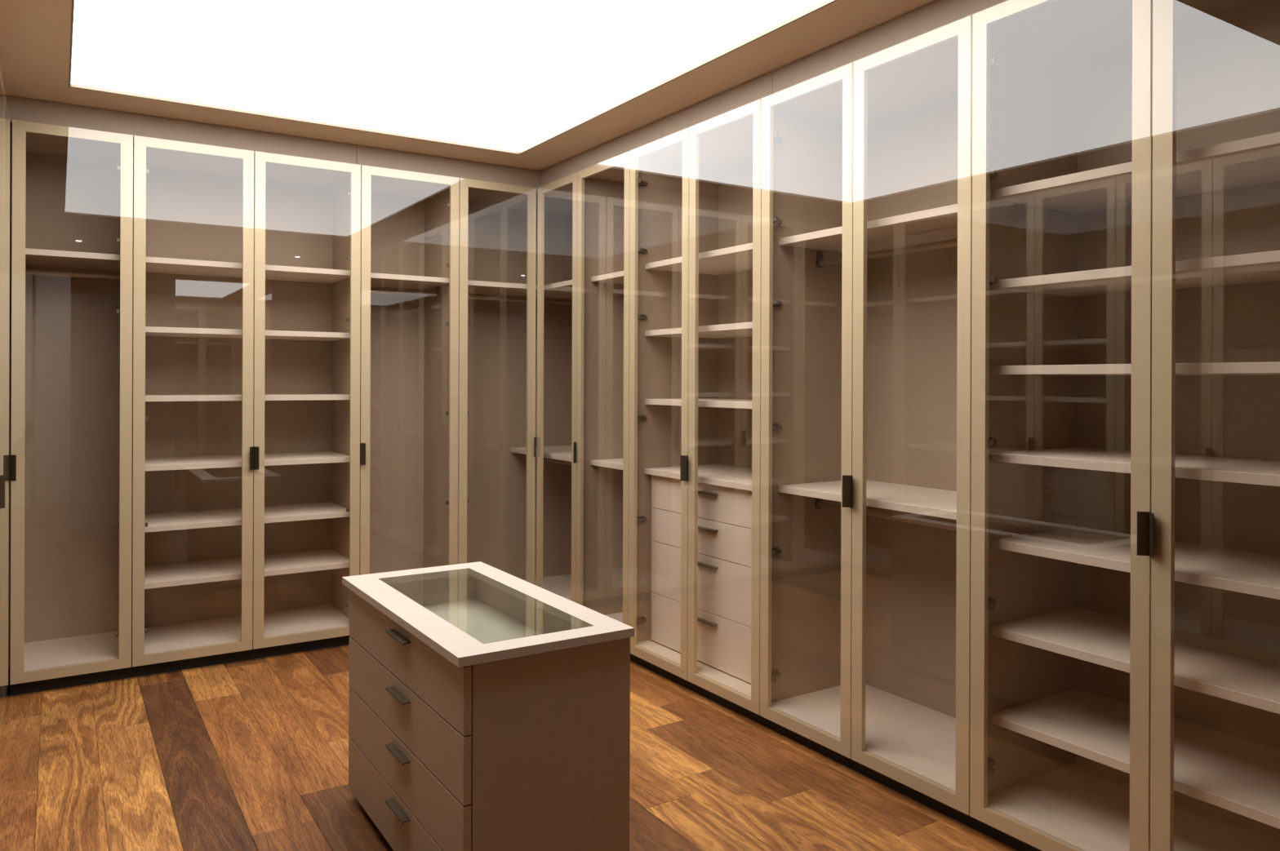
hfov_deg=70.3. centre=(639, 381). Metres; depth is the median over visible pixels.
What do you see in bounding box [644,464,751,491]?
shelf
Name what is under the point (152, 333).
shelf
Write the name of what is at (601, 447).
wardrobe
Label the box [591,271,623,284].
shelf
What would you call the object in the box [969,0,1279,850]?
wardrobe
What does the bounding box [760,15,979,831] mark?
wardrobe
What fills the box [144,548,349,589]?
shelf
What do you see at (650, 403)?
shelf
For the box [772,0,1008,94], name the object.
trim
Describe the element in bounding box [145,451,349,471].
shelf
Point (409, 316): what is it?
wardrobe
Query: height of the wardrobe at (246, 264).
2.460 m
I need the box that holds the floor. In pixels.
[0,644,1017,850]
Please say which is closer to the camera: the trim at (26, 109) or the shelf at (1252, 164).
the shelf at (1252, 164)
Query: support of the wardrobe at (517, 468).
on the floor
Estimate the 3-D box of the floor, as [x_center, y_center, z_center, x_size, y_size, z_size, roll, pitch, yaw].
[0.128,1.390,1.768,3.566,0.060,7.632,0,0,-33]
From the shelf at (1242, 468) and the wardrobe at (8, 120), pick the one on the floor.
the wardrobe at (8, 120)
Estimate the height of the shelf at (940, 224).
0.027 m
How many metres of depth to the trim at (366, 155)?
4.93 m
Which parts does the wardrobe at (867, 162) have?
panel, door, handle, handle, panel, panel, panel, door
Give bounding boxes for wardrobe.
[0,57,5,742]
[4,90,11,715]
[9,120,133,696]
[130,135,360,677]
[359,164,459,575]
[457,172,577,602]
[573,151,636,662]
[628,98,768,728]
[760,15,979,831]
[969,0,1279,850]
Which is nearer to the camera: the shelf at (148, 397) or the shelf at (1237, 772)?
the shelf at (1237, 772)
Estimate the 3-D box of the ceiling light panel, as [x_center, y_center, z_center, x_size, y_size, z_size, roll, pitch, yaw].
[-0.710,-1.223,3.074,2.045,0.020,2.947,0,0,-33]
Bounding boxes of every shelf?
[25,248,119,271]
[144,502,349,533]
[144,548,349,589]
[145,256,350,283]
[145,326,350,341]
[145,393,349,401]
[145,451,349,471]
[370,272,448,289]
[467,280,572,299]
[511,445,571,462]
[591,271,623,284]
[591,458,622,470]
[644,242,752,275]
[644,321,752,338]
[644,398,751,408]
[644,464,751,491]
[777,480,956,520]
[778,204,957,253]
[990,688,1279,829]
[991,250,1279,297]
[991,361,1279,375]
[991,447,1279,487]
[991,527,1279,599]
[991,607,1279,715]
[992,131,1279,213]
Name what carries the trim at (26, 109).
on the wardrobe at (246, 264)
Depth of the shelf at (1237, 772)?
2.53 m
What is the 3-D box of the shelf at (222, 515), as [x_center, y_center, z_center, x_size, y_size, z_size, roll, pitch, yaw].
[-2.025,0.689,4.630,0.995,0.027,0.445,0,0,-33]
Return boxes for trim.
[7,95,356,164]
[356,145,540,189]
[540,71,773,186]
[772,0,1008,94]
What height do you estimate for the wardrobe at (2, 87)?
2.460 m
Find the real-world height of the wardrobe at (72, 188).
2.460 m
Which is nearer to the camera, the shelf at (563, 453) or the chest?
the chest
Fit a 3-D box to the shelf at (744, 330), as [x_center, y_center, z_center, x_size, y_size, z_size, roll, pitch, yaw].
[0.464,-0.228,4.107,0.445,0.027,0.942,0,0,-33]
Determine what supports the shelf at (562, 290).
attached to the wardrobe at (517, 468)
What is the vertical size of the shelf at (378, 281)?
0.027 m
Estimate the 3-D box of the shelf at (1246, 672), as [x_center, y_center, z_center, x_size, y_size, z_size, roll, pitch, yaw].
[1.531,0.759,2.438,0.445,0.027,1.040,0,0,-33]
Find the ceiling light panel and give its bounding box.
[68,0,837,154]
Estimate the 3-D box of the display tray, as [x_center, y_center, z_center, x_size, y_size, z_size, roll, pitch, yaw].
[-0.485,0.716,2.657,0.414,0.103,0.945,0,0,-33]
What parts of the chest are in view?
drawer, handle, handle, handle, handle, drawer, drawer, drawer, glass pane, panel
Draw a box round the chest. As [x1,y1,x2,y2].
[342,561,634,850]
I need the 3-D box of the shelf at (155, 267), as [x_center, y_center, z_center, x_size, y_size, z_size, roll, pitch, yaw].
[-2.021,-0.560,4.630,0.995,0.027,0.445,0,0,-33]
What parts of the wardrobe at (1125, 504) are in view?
panel, door, panel, panel, handle, handle, door, panel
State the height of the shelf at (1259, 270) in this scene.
0.027 m
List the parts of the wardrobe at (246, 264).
panel, glass pane, door, panel, panel, panel, handle, glass pane, handle, door, panel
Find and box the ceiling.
[0,0,936,170]
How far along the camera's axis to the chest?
2.31 m
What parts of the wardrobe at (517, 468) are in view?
door, panel, handle, panel, door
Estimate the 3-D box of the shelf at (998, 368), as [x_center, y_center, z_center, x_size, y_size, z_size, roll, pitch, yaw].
[1.534,-0.031,2.438,0.445,0.027,1.040,0,0,-33]
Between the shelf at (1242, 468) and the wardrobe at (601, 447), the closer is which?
the shelf at (1242, 468)
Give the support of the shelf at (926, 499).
attached to the wardrobe at (867, 162)
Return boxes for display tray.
[387,574,581,644]
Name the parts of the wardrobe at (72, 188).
panel, handle, panel, panel, panel, panel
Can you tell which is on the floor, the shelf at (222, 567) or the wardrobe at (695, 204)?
the wardrobe at (695, 204)
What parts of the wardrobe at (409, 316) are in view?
handle, panel, panel, panel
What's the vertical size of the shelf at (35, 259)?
0.027 m
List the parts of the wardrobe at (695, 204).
door, panel, handle, handle, panel, panel, drawer, drawer, drawer, drawer, handle, handle, handle, handle, door, panel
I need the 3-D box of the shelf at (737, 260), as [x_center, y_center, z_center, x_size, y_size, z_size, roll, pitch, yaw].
[0.465,-0.551,4.107,0.445,0.027,0.942,0,0,-33]
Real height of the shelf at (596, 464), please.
0.027 m
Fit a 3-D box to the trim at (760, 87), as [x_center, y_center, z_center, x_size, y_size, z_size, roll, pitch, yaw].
[-0.023,-1.154,4.393,0.018,0.111,2.019,0,0,-33]
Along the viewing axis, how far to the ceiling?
3.71 m
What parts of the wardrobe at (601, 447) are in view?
handle, panel, panel, panel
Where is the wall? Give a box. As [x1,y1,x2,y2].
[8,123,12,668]
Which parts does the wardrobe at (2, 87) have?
handle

